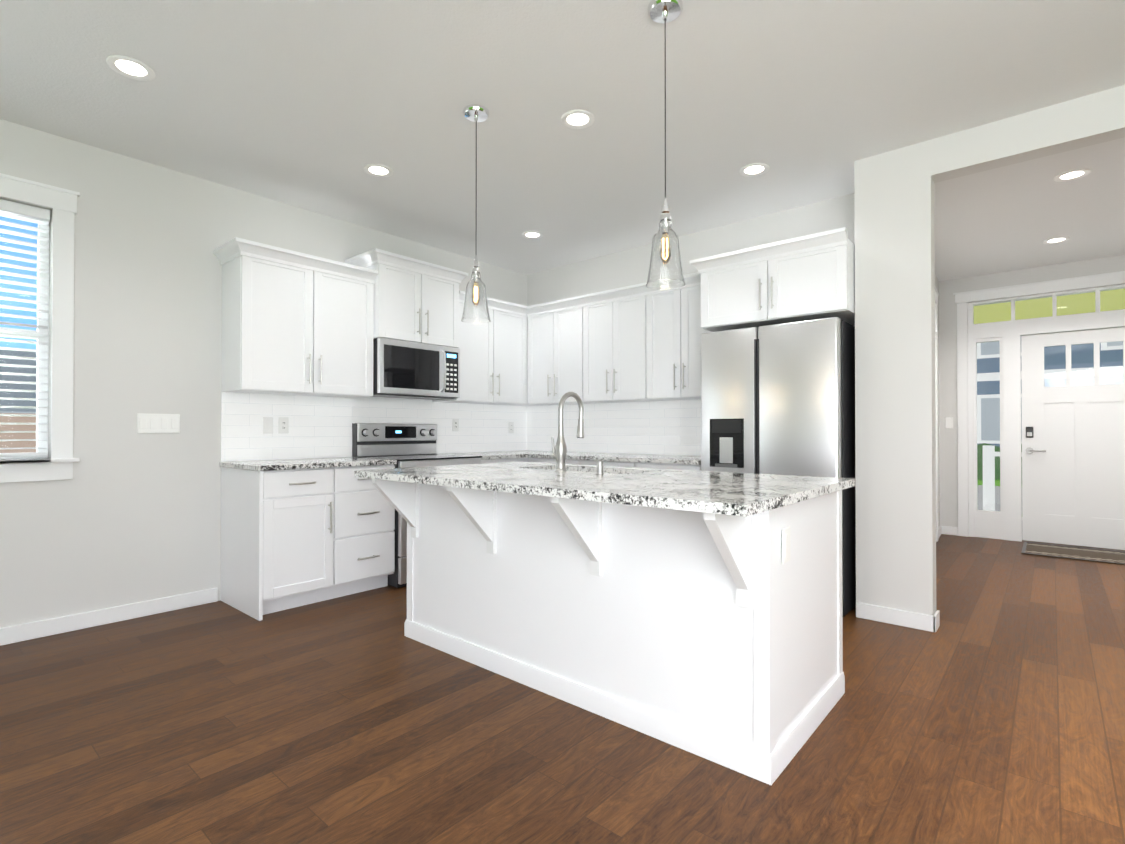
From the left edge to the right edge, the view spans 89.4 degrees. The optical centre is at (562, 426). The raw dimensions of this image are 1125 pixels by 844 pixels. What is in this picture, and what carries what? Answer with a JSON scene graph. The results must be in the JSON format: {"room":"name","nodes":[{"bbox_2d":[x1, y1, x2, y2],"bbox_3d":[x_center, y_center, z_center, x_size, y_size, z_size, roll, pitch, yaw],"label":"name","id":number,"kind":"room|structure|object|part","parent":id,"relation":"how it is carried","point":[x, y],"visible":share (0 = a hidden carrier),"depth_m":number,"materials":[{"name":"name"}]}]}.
{"room":"kitchen","nodes":[
{"label":"kitchen","id":0,"kind":"room"},
{"bbox_2d":[0,119,526,627],"bbox_3d":[-3.042,-0.235,2.940,0.150,2.740,8.000,0,-1,41],"label":"wall","id":1,"kind":"structure","parent":0,"point":[128,513],"depth_m":3.40,"materials":[{"name":"white paint"}]},
{"bbox_2d":[0,173,79,482],"bbox_3d":[-3.311,-0.513,2.572,0.175,1.601,1.720,0,-1,41],"label":"window","id":2,"kind":"structure","parent":1,"relation":"in","point":[61,203],"depth_m":3.12,"materials":[{"name":"white"}]},
{"bbox_3d":[-3.358,-0.503,2.613,0.050,1.386,1.486,0,-1,41],"label":"window sash","id":3,"kind":"part","parent":2,"relation":"part of","materials":[{"name":"white plastic"}]},
{"bbox_2d":[0,199,49,456],"bbox_3d":[-3.313,-0.520,2.574,0.056,1.348,1.478,0,-1,41],"label":"window blinds","id":4,"kind":"object","parent":2,"relation":"attached to","point":[20,211],"visible":1,"depth_m":3.05,"materials":[{"name":"white plastic"}]},
{"bbox_2d":[0,588,217,645],"bbox_3d":[-3.922,1.081,1.780,0.014,0.090,5.110,0,-1,41],"label":"baseboard","id":5,"kind":"structure","parent":1,"relation":"attached to","point":[99,617],"depth_m":3.26,"materials":[{"name":"white wood"}]},
{"bbox_2d":[137,413,179,432],"bbox_3d":[-2.470,-0.022,3.479,0.008,0.115,0.216,0,-1,41],"label":"switch plate","id":6,"kind":"object","parent":1,"relation":"attached to","point":[158,423],"visible":1,"depth_m":3.48,"materials":[{"name":"white plastic"}]},
{"bbox_2d":[217,247,376,398],"bbox_3d":[-1.823,-0.665,3.986,0.332,0.875,0.910,0,-1,41],"label":"upper cabinet","id":7,"kind":"object","parent":1,"relation":"attached to","point":[291,327],"depth_m":3.79,"materials":[{"name":"white wood"}]},
{"bbox_2d":[349,255,460,350],"bbox_3d":[-1.256,-0.950,4.607,0.382,0.585,0.758,0,-1,41],"label":"upper cabinet","id":8,"kind":"object","parent":1,"relation":"attached to","point":[412,303],"depth_m":4.43,"materials":[{"name":"white wood"}]},
{"bbox_2d":[371,338,459,399],"bbox_3d":[-1.226,-0.445,4.577,0.441,0.416,0.752,0,-1,41],"label":"microwave","id":9,"kind":"object","parent":8,"relation":"attached to","point":[407,370],"visible":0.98,"depth_m":4.42,"materials":[{"name":"grey metal"}]},
{"bbox_2d":[221,392,700,461],"bbox_3d":[-0.441,-0.022,4.082,2.296,0.509,2.868,0,-1,41],"label":"backsplash","id":10,"kind":"structure","parent":1,"relation":"attached to","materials":[{"name":"tile"}]},
{"bbox_2d":[263,417,272,433],"bbox_3d":[-2.046,-0.010,3.954,0.008,0.115,0.070,0,-1,41],"label":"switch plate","id":11,"kind":"object","parent":10,"relation":"attached to","point":[267,425],"visible":1,"depth_m":3.95,"materials":[{"name":"white plastic"}]},
{"bbox_2d":[278,417,288,432],"bbox_3d":[-1.978,-0.010,4.034,0.008,0.115,0.070,0,-1,41],"label":"electrical outlet","id":12,"kind":"object","parent":10,"relation":"attached to","point":[283,424],"visible":1,"depth_m":4.03,"materials":[{"name":"white plastic"}]},
{"bbox_2d":[452,419,458,430],"bbox_3d":[-0.976,-0.016,5.197,0.008,0.115,0.070,0,-1,41],"label":"electrical outlet","id":13,"kind":"object","parent":10,"relation":"attached to","point":[455,424],"visible":1,"depth_m":5.19,"materials":[{"name":"white plastic"}]},
{"bbox_2d":[509,422,513,432],"bbox_3d":[-0.516,0.008,5.731,0.008,0.115,0.070,0,-1,41],"label":"electrical outlet","id":14,"kind":"object","parent":10,"relation":"attached to","point":[511,427],"visible":1,"depth_m":5.73,"materials":[{"name":"white plastic"}]},
{"bbox_2d":[429,295,528,406],"bbox_3d":[-0.714,-0.656,5.223,0.396,0.875,0.876,0,-1,41],"label":"upper cabinet","id":15,"kind":"object","parent":1,"relation":"attached to","point":[494,355],"depth_m":5.16,"materials":[{"name":"white wood"}]},
{"bbox_2d":[449,451,528,458],"bbox_3d":[-0.725,0.256,5.011,0.630,0.032,0.548,0,-1,41],"label":"countertop","id":16,"kind":"structure","parent":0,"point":[485,454],"depth_m":4.94,"materials":[{"name":"white stone"}]},
{"bbox_2d":[0,534,1124,843],"bbox_3d":[1.049,1.155,1.551,8.150,0.060,11.250,0,-1,41],"label":"floor","id":17,"kind":"structure","parent":0,"point":[992,710],"depth_m":2.04,"materials":[{"name":"brown wood"}]},
{"bbox_2d":[221,467,336,620],"bbox_3d":[-1.862,0.702,3.711,0.617,0.878,0.460,0,-1,41],"label":"base cabinet","id":18,"kind":"object","parent":17,"relation":"on","point":[309,519],"depth_m":3.52,"materials":[{"name":"white wood"}]},
{"bbox_2d":[219,455,396,470],"bbox_3d":[-1.708,0.248,3.869,0.630,0.032,0.925,0,-1,41],"label":"countertop","id":19,"kind":"structure","parent":18,"relation":"on","point":[346,460],"depth_m":3.66,"materials":[{"name":"white stone"}]},
{"bbox_2d":[337,463,396,597],"bbox_3d":[-1.585,0.704,4.033,0.617,0.878,0.513,0,-1,41],"label":"base cabinet","id":20,"kind":"object","parent":17,"relation":"on","point":[365,518],"depth_m":3.84,"materials":[{"name":"white wood"}]},
{"bbox_2d":[352,423,481,587],"bbox_3d":[-1.119,0.558,4.478,0.725,1.167,0.756,0,-1,41],"label":"range","id":21,"kind":"object","parent":17,"relation":"on","point":[408,445],"visible":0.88,"depth_m":4.47,"materials":[{"name":"grey metal"}]},
{"bbox_2d":[481,459,524,462],"bbox_3d":[-0.758,0.711,4.994,0.617,0.878,0.487,0,-1,41],"label":"base cabinet","id":22,"kind":"object","parent":17,"relation":"on","point":[482,460],"depth_m":4.81,"materials":[{"name":"white wood"}]},
{"bbox_2d":[529,459,584,464],"bbox_3d":[0.129,0.711,5.069,0.656,0.878,0.617,0,-1,41],"label":"base cabinet","id":23,"kind":"object","parent":17,"relation":"on","point":[568,461],"depth_m":4.76,"materials":[{"name":"white wood"}]},
{"bbox_2d":[360,469,844,784],"bbox_3d":[0.098,0.694,2.672,1.998,0.878,1.093,0,-1,41],"label":"kitchen island","id":24,"kind":"object","parent":17,"relation":"on","point":[698,613],"depth_m":2.16,"materials":[{"name":"white wood"}]},
{"bbox_2d":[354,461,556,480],"bbox_3d":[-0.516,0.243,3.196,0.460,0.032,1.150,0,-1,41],"label":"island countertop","id":25,"kind":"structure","parent":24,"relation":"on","point":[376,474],"depth_m":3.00,"materials":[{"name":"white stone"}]},
{"bbox_2d":[406,465,657,492],"bbox_3d":[-0.054,0.240,2.798,0.760,0.032,1.150,0,-1,41],"label":"island countertop","id":26,"kind":"structure","parent":24,"relation":"on","point":[492,480],"depth_m":2.54,"materials":[{"name":"white stone"}]},
{"bbox_2d":[551,392,583,471],"bbox_3d":[0.028,0.022,2.918,0.092,0.404,0.209,0,-1,41],"label":"faucet","id":27,"kind":"object","parent":26,"relation":"on","point":[559,450],"visible":1,"depth_m":2.84,"materials":[{"name":"silver metal"}]},
{"bbox_2d":[596,461,603,473],"bbox_3d":[0.177,0.193,2.691,0.040,0.060,0.040,0,-1,41],"label":"soap dispenser","id":28,"kind":"object","parent":26,"relation":"on","point":[599,467],"visible":1,"depth_m":2.68,"materials":[{"name":"silver metal"}]},
{"bbox_2d":[522,469,855,516],"bbox_3d":[0.556,0.236,2.272,0.850,0.032,1.150,0,-1,41],"label":"island countertop","id":29,"kind":"structure","parent":24,"relation":"on","point":[687,491],"depth_m":2.01,"materials":[{"name":"white stone"}]},
{"bbox_2d":[585,459,700,470],"bbox_3d":[0.747,0.708,4.538,1.098,0.878,0.617,0,-1,41],"label":"base cabinet","id":30,"kind":"object","parent":17,"relation":"on","point":[678,466],"depth_m":4.21,"materials":[{"name":"white wood"}]},
{"bbox_2d":[509,451,700,466],"bbox_3d":[0.286,0.255,4.917,2.284,0.032,0.630,0,-1,41],"label":"countertop","id":31,"kind":"structure","parent":30,"relation":"on","point":[605,456],"depth_m":4.52,"materials":[{"name":"white stone"}]},
{"bbox_2d":[701,317,855,616],"bbox_3d":[1.486,0.250,3.842,0.880,1.782,0.677,0,-1,41],"label":"fridge","id":32,"kind":"object","parent":17,"relation":"on","point":[777,399],"visible":0.48,"depth_m":3.53,"materials":[{"name":"grey metal"}]},
{"bbox_2d":[1021,542,1124,564],"bbox_3d":[4.751,1.143,5.060,1.020,0.013,0.680,0,-1,41],"label":"doormat","id":33,"kind":"object","parent":17,"relation":"on","point":[1078,553],"visible":1,"depth_m":5.11,"materials":[{"name":"brown fabric"}]},
{"bbox_2d":[0,0,1124,280],"bbox_3d":[1.049,-1.665,1.571,8.150,0.100,11.250,0,-1,41],"label":"ceiling","id":34,"kind":"structure","parent":0,"point":[694,106],"depth_m":2.83,"materials":[{"name":"white paint"}]},
{"bbox_2d":[106,55,154,80],"bbox_3d":[-1.931,-1.603,2.547,0.176,0.008,0.176,0,-1,41],"label":"recessed light","id":35,"kind":"object","parent":34,"relation":"in","point":[130,67],"visible":1,"depth_m":2.54,"materials":[{"name":"white plastic"}]},
{"bbox_2d":[364,164,392,176],"bbox_3d":[-1.148,-1.596,3.548,0.176,0.008,0.176,0,-1,41],"label":"recessed light","id":36,"kind":"object","parent":34,"relation":"in","point":[377,170],"visible":1,"depth_m":3.55,"materials":[{"name":"white plastic"}]},
{"bbox_2d":[461,104,490,323],"bbox_3d":[-0.440,-1.072,2.895,0.150,1.067,0.150,0,-1,41],"label":"pendant light","id":37,"kind":"object","parent":34,"relation":"hanging from","point":[475,310],"visible":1,"depth_m":2.86,"materials":[{"name":"clear glass"}]},
{"bbox_2d":[522,231,542,238],"bbox_3d":[-0.249,-1.587,4.715,0.176,0.008,0.176,0,-1,41],"label":"recessed light","id":38,"kind":"object","parent":34,"relation":"in","point":[532,234],"visible":0.98,"depth_m":4.71,"materials":[{"name":"white plastic"}]},
{"bbox_2d":[561,110,594,128],"bbox_3d":[0.080,-1.600,2.966,0.176,0.008,0.176,0,-1,41],"label":"recessed light","id":39,"kind":"object","parent":34,"relation":"in","point":[578,119],"visible":1,"depth_m":2.96,"materials":[{"name":"white plastic"}]},
{"bbox_2d":[646,0,684,288],"bbox_3d":[0.394,-1.077,2.178,0.150,1.067,0.150,0,-1,41],"label":"pendant light","id":40,"kind":"object","parent":34,"relation":"hanging from","point":[665,270],"visible":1,"depth_m":2.15,"materials":[{"name":"clear glass"}]},
{"bbox_2d":[739,163,768,176],"bbox_3d":[1.193,-1.596,3.539,0.176,0.008,0.176,0,-1,41],"label":"recessed light","id":41,"kind":"object","parent":34,"relation":"in","point":[753,169],"visible":1,"depth_m":3.54,"materials":[{"name":"white plastic"}]},
{"bbox_2d":[1043,237,1069,243],"bbox_3d":[4.208,-1.587,4.848,0.176,0.008,0.176,0,-1,41],"label":"recessed light","id":42,"kind":"object","parent":34,"relation":"in","point":[1055,240],"visible":0.94,"depth_m":4.85,"materials":[{"name":"white plastic"}]},
{"bbox_2d":[1054,169,1090,181],"bbox_3d":[3.236,-1.595,3.613,0.176,0.008,0.176,0,-1,41],"label":"recessed light","id":43,"kind":"object","parent":34,"relation":"in","point":[1071,175],"visible":1,"depth_m":3.61,"materials":[{"name":"white plastic"}]},
{"bbox_2d":[526,193,854,455],"bbox_3d":[0.838,-0.220,4.956,3.400,2.740,0.120,0,-1,41],"label":"wall","id":44,"kind":"structure","parent":0,"point":[625,268],"depth_m":4.67,"materials":[{"name":"white paint"}]},
{"bbox_2d":[529,299,600,406],"bbox_3d":[0.022,-0.655,5.318,0.764,0.875,0.395,0,-1,41],"label":"upper cabinet","id":45,"kind":"object","parent":44,"relation":"attached to","point":[558,332],"depth_m":5.19,"materials":[{"name":"white wood"}]},
{"bbox_2d":[589,287,660,402],"bbox_3d":[0.532,-0.658,4.921,0.779,0.875,0.332,0,-1,41],"label":"upper cabinet","id":46,"kind":"object","parent":44,"relation":"attached to","point":[620,326],"depth_m":4.74,"materials":[{"name":"white wood"}]},
{"bbox_2d":[653,279,704,402],"bbox_3d":[0.993,-0.661,4.523,0.690,0.875,0.332,0,-1,41],"label":"upper cabinet","id":47,"kind":"object","parent":44,"relation":"attached to","point":[676,337],"depth_m":4.40,"materials":[{"name":"white wood"}]},
{"bbox_2d":[697,235,854,332],"bbox_3d":[1.517,-0.893,3.876,0.941,0.420,0.632,0,-1,41],"label":"upper cabinet","id":48,"kind":"object","parent":44,"relation":"attached to","point":[815,280],"depth_m":3.60,"materials":[{"name":"white wood"}]},
{"bbox_2d":[854,140,935,614],"bbox_3d":[2.111,-0.231,3.530,0.390,2.740,0.620,0,-1,41],"label":"wall","id":49,"kind":"structure","parent":0,"point":[895,420],"depth_m":3.28,"materials":[{"name":"white paint"}]},
{"bbox_2d":[856,602,939,631],"bbox_3d":[1.910,1.092,3.272,0.404,0.090,0.014,0,-1,41],"label":"baseboard","id":50,"kind":"structure","parent":49,"relation":"attached to","point":[915,620],"depth_m":3.25,"materials":[{"name":"white wood"}]},
{"bbox_2d":[935,274,939,527],"bbox_3d":[3.125,-0.220,5.028,0.270,2.740,2.986,0,-1,41],"label":"wall","id":51,"kind":"structure","parent":0,"point":[936,283],"depth_m":6.10,"materials":[{"name":"white paint"}]},
{"bbox_2d":[935,287,941,541],"bbox_3d":[3.173,-0.165,4.978,0.163,2.630,2.960,0,-1,41],"label":"door frame","id":52,"kind":"structure","parent":51,"relation":"attached to","point":[938,533],"depth_m":5.73,"materials":[{"name":"white wood"}]},
{"bbox_2d":[931,85,1124,182],"bbox_3d":[2.841,-1.508,2.587,1.960,0.200,0.130,0,-1,41],"label":"wall","id":53,"kind":"structure","parent":0,"point":[1088,120],"depth_m":2.90,"materials":[{"name":"white paint"}]},
{"bbox_2d":[939,254,1124,526],"bbox_3d":[5.030,-0.217,5.456,2.700,2.740,0.150,0,-1,41],"label":"wall","id":54,"kind":"structure","parent":0,"point":[948,441],"depth_m":6.08,"materials":[{"name":"white paint"}]},
{"bbox_2d":[945,417,952,427],"bbox_3d":[4.150,-0.042,6.104,0.070,0.120,0.012,0,-1,41],"label":"light switch","id":55,"kind":"object","parent":54,"relation":"attached to","point":[948,422],"visible":1,"depth_m":6.10,"materials":[{"name":"white plastic"}]},
{"bbox_2d":[953,271,1124,541],"bbox_3d":[4.832,-0.136,5.578,1.630,2.580,0.153,0,-1,41],"label":"door frame","id":56,"kind":"structure","parent":54,"relation":"in","point":[1004,522],"depth_m":5.80,"materials":[{"name":"white wood"}]},
{"bbox_2d":[1021,327,1124,549],"bbox_3d":[4.973,0.111,5.441,0.902,2.060,0.106,0,-1,41],"label":"entry door","id":57,"kind":"structure","parent":56,"relation":"attached to","point":[1073,465],"depth_m":5.50,"materials":[{"name":"white wood"}]},
{"label":"outside","id":58,"kind":"structure","parent":0,"visible":0},
{"bbox_2d":[978,480,999,485],"bbox_3d":[1.256,1.620,7.803,80.000,0.100,85.000,0,-1,41],"label":"ground","id":59,"kind":"structure","parent":58,"point":[997,483],"depth_m":16.68,"materials":[{"name":"green plant"}]},
{"bbox_2d":[0,413,35,452],"bbox_3d":[-8.211,0.678,6.065,0.170,1.760,18.100,0,-1,41],"label":"fence","id":60,"kind":"object","parent":59,"relation":"on","point":[19,428],"depth_m":7.40,"materials":[{"name":"brown wood"}]},
{"bbox_2d":[0,349,36,413],"bbox_3d":[-16.067,-0.117,9.537,6.500,3.400,18.000,0,-1,41],"label":"house","id":61,"kind":"structure","parent":59,"relation":"on","point":[27,387],"depth_m":12.00,"materials":[{"name":"grey"}]},
{"bbox_2d":[978,485,999,510],"bbox_3d":[10.657,1.574,11.057,30.000,0.040,7.800,0,-1,41],"label":"street","id":62,"kind":"structure","parent":59,"relation":"on","point":[997,506],"depth_m":12.48,"materials":[{"name":"grey concrete"}]},
{"bbox_2d":[977,443,1021,480],"bbox_3d":[13.354,1.057,16.262,5.800,1.150,2.097,0,-1,41],"label":"shrubs","id":63,"kind":"object","parent":59,"relation":"on","point":[980,459],"depth_m":16.70,"materials":[{"name":"green plant"}]},
{"bbox_2d":[974,289,1124,510],"bbox_3d":[5.790,0.009,6.259,4.100,3.100,2.040,0,-1,41],"label":"porch","id":64,"kind":"object","parent":59,"relation":"on","point":[989,464],"depth_m":6.79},
{"bbox_2d":[977,341,1122,446],"bbox_3d":[18.096,-2.643,19.726,23.000,8.600,8.200,0,-1,41],"label":"house","id":65,"kind":"structure","parent":59,"relation":"on","point":[989,397],"depth_m":17.65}
]}

